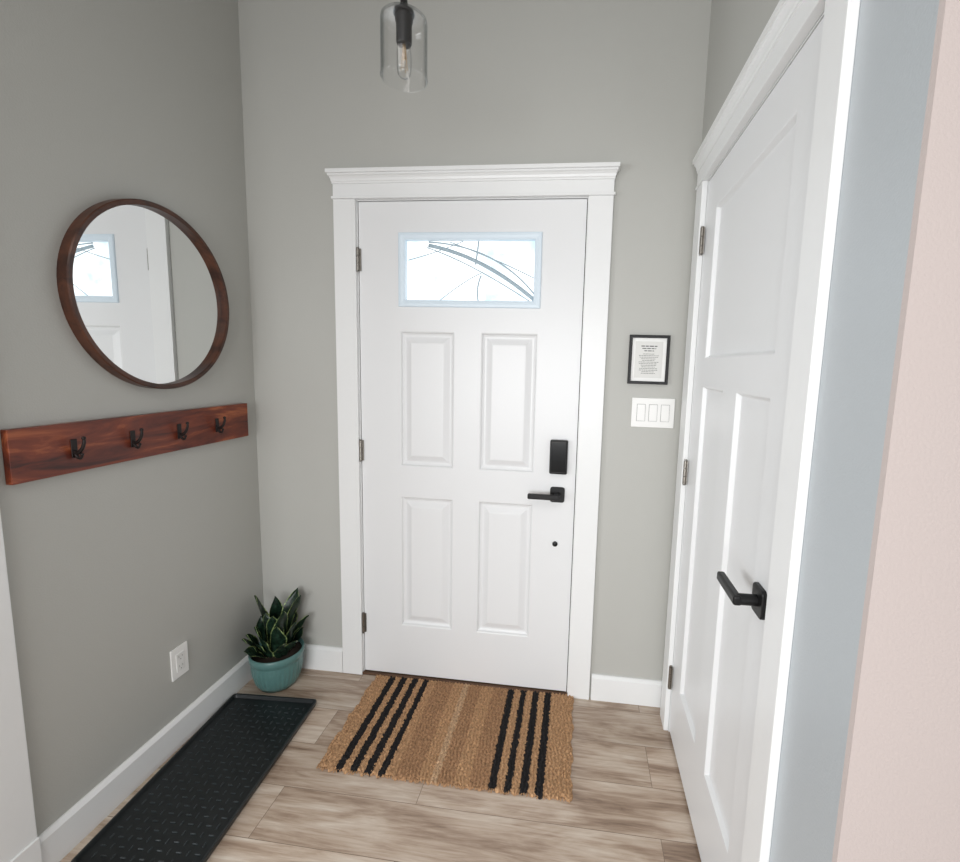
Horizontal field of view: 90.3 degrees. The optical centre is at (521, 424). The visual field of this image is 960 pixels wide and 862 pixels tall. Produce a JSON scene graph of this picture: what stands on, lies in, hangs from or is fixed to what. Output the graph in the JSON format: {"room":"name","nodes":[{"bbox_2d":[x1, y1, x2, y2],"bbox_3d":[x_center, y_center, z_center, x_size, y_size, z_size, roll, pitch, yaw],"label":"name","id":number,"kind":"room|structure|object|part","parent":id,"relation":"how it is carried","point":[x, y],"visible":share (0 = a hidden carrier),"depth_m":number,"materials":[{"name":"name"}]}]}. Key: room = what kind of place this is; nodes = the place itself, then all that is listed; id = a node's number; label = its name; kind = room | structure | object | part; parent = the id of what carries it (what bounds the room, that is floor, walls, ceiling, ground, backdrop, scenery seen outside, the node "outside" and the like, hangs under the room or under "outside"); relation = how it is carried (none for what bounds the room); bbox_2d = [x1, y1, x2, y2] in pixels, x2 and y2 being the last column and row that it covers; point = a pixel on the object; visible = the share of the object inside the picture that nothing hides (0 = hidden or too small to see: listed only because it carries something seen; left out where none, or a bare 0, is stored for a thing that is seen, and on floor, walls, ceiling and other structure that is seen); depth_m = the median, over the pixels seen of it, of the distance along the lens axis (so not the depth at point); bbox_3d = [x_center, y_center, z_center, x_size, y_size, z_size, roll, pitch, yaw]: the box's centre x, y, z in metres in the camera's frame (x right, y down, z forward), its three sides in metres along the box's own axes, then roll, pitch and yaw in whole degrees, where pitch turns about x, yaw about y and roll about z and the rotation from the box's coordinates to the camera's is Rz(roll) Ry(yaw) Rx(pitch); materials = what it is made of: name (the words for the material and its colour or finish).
{"room":"home entryway","nodes":[
{"label":"home entryway","id":0,"kind":"room"},
{"bbox_2d":[0,0,263,836],"bbox_3d":[-1.278,-0.389,1.518,0.120,3.150,1.052,2,7,7],"label":"wall","id":1,"kind":"structure","parent":0,"point":[112,568],"depth_m":1.44,"materials":[{"name":"paint"}]},
{"bbox_2d":[0,512,41,861],"bbox_3d":[-1.280,0.218,1.108,0.024,2.050,0.104,2,7,7],"label":"door frame","id":2,"kind":"structure","parent":1,"relation":"attached to","point":[19,841],"depth_m":1.20,"materials":[{"name":"paint"}]},
{"bbox_2d":[0,403,247,484],"bbox_3d":[-1.197,0.031,1.586,0.060,0.138,0.849,2,7,7],"label":"hook rail","id":3,"kind":"object","parent":1,"relation":"attached to","point":[32,453],"visible":1,"depth_m":1.42,"materials":[{"name":"brown wood"}]},
{"bbox_2d":[56,199,228,388],"bbox_3d":[-1.194,-0.415,1.565,0.034,0.594,0.594,2,7,7],"label":"round mirror","id":4,"kind":"object","parent":1,"relation":"attached to","point":[140,290],"visible":1,"depth_m":1.51,"materials":[{"name":"brown wood"}]},
{"bbox_2d":[38,655,251,861],"bbox_3d":[-1.246,1.114,1.750,0.016,0.112,0.952,2,7,7],"label":"baseboard","id":5,"kind":"structure","parent":1,"relation":"attached to","point":[74,825],"depth_m":1.55,"materials":[{"name":"paint"}]},
{"bbox_2d":[170,641,188,681],"bbox_3d":[-1.242,0.859,1.726,0.009,0.116,0.072,2,7,7],"label":"wall outlet","id":6,"kind":"object","parent":1,"relation":"attached to","point":[179,663],"visible":1,"depth_m":1.72,"materials":[{"name":"white plastic"}]},
{"bbox_2d":[60,668,700,861],"bbox_3d":[-0.692,1.455,-0.052,7.800,0.080,4.750,2,7,7],"label":"floor","id":7,"kind":"structure","parent":0,"point":[628,803],"depth_m":1.52,"materials":[{"name":"wood"}]},
{"bbox_2d":[71,693,316,861],"bbox_3d":[-1.045,1.180,1.636,0.360,0.020,0.690,2,7,4],"label":"tray","id":8,"kind":"object","parent":7,"relation":"on","point":[185,810],"visible":1,"depth_m":1.56,"materials":[{"name":"black rubber"}]},
{"bbox_2d":[242,588,308,692],"bbox_3d":[-1.062,0.933,2.063,0.228,0.403,0.235,2,7,7],"label":"potted snake plant","id":9,"kind":"object","parent":7,"relation":"on","point":[276,661],"visible":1,"depth_m":2.02,"materials":[{"name":"green plant"}]},
{"bbox_3d":[-1.068,1.053,2.080,0.218,0.161,0.218,2,7,7],"label":"plant pot","id":10,"kind":"part","parent":9,"relation":"part of","materials":[{"name":"teal ceramic"}]},
{"bbox_2d":[316,674,573,802],"bbox_3d":[-0.248,1.177,1.851,0.897,0.016,0.522,2,7,6],"label":"door mat","id":11,"kind":"object","parent":7,"relation":"on","point":[505,741],"visible":1,"depth_m":1.79,"materials":[{"name":"fabric"}]},
{"bbox_2d":[362,670,567,694],"bbox_3d":[-0.260,1.145,2.131,0.934,0.010,0.060,2,7,7],"label":"threshold","id":12,"kind":"object","parent":7,"relation":"on","point":[366,672],"visible":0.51,"depth_m":2.11,"materials":[{"name":"brown metal"}]},
{"bbox_2d":[238,0,711,696],"bbox_3d":[-0.251,-0.419,1.982,2.045,3.150,0.120,2,7,7],"label":"wall","id":13,"kind":"structure","parent":0,"point":[509,81],"depth_m":1.86,"materials":[{"name":"paint"}]},
{"bbox_2d":[302,644,342,672],"bbox_3d":[-0.998,1.066,2.188,0.370,0.112,0.016,2,7,7],"label":"baseboard","id":14,"kind":"structure","parent":13,"relation":"attached to","point":[316,657],"depth_m":2.17,"materials":[{"name":"paint"}]},
{"bbox_2d":[356,199,586,690],"bbox_3d":[-0.238,0.132,1.981,0.922,2.031,0.104,2,7,7],"label":"door","id":15,"kind":"structure","parent":13,"relation":"in","point":[471,310],"depth_m":1.98,"materials":[{"name":"paint"}]},
{"bbox_3d":[-0.209,-0.615,1.911,0.556,0.266,0.006,2,7,7],"label":"glass pane","id":16,"kind":"part","parent":15,"relation":"part of","materials":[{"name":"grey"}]},
{"bbox_3d":[0.087,0.293,1.917,0.131,0.022,0.018,2,7,7],"label":"lever","id":17,"kind":"part","parent":15,"relation":"part of","materials":[{"name":"black metal"}]},
{"bbox_2d":[325,162,619,699],"bbox_3d":[-0.228,0.077,2.017,1.142,2.158,0.166,2,7,7],"label":"door frame","id":18,"kind":"structure","parent":13,"relation":"attached to","point":[595,181],"depth_m":1.91,"materials":[{"name":"paint"}]},
{"bbox_2d":[566,202,587,685],"bbox_3d":[-0.227,0.126,2.037,0.938,2.057,0.008,2,7,7],"label":"weatherstrip","id":19,"kind":"structure","parent":13,"relation":"attached to","point":[587,202],"depth_m":1.97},
{"bbox_2d":[591,673,661,707],"bbox_3d":[0.445,1.128,2.017,0.300,0.112,0.016,2,7,7],"label":"baseboard","id":20,"kind":"structure","parent":13,"relation":"attached to","point":[607,688],"depth_m":2.01,"materials":[{"name":"paint"}]},
{"bbox_2d":[627,335,670,384],"bbox_3d":[0.490,-0.250,1.841,0.152,0.188,0.016,2,7,7],"label":"picture frame","id":21,"kind":"object","parent":13,"relation":"attached to","point":[648,360],"visible":1,"depth_m":1.84,"materials":[{"name":"black metal"}]},
{"bbox_2d":[631,397,674,427],"bbox_3d":[0.514,-0.045,1.866,0.164,0.116,0.010,2,7,7],"label":"light switch","id":22,"kind":"object","parent":13,"relation":"attached to","point":[646,412],"visible":1,"depth_m":1.86,"materials":[{"name":"white plastic"}]},
{"bbox_2d":[702,0,938,861],"bbox_3d":[0.620,-0.295,1.199,0.120,3.150,1.238,2,7,7],"label":"wall","id":23,"kind":"structure","parent":0,"point":[895,38],"depth_m":0.71,"materials":[{"name":"paint"}]},
{"bbox_2d":[668,17,823,861],"bbox_3d":[0.546,0.235,1.342,0.100,2.031,0.822,2,7,7],"label":"door","id":24,"kind":"structure","parent":23,"relation":"in","point":[753,234],"depth_m":1.23,"materials":[{"name":"paint"}]},
{"bbox_3d":[0.467,0.368,1.075,0.018,0.022,0.131,2,7,7],"label":"lever","id":25,"kind":"part","parent":24,"relation":"part of","materials":[{"name":"black metal"}]},
{"bbox_2d":[660,0,859,861],"bbox_3d":[0.596,0.188,1.325,0.156,2.158,1.025,2,7,7],"label":"door frame","id":26,"kind":"structure","parent":23,"relation":"attached to","point":[790,23],"depth_m":0.88,"materials":[{"name":"paint"}]},
{"bbox_2d":[832,0,959,861],"bbox_3d":[1.913,-0.161,0.420,2.881,3.150,0.012,2,7,7],"label":"wall","id":27,"kind":"structure","parent":0,"point":[899,801],"depth_m":0.63,"materials":[{"name":"paint"}]},
{"bbox_3d":[-0.602,-1.748,-0.458,7.800,0.080,4.750,2,7,7],"label":"ceiling","id":28,"kind":"structure","parent":0,"visible":0},
{"bbox_2d":[380,0,427,83],"bbox_3d":[-0.273,-1.365,1.096,0.120,1.053,0.120,2,7,7],"label":"pendant light","id":29,"kind":"object","parent":28,"relation":"hanging from","point":[404,15],"visible":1,"depth_m":1.14,"materials":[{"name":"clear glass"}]},
{"bbox_2d":[393,0,414,48],"bbox_3d":[-0.284,-0.970,1.146,0.050,0.102,0.050,2,7,7],"label":"socket","id":30,"kind":"object","parent":29,"relation":"attached to","point":[404,15],"depth_m":1.13,"materials":[{"name":"black metal"}]}
]}

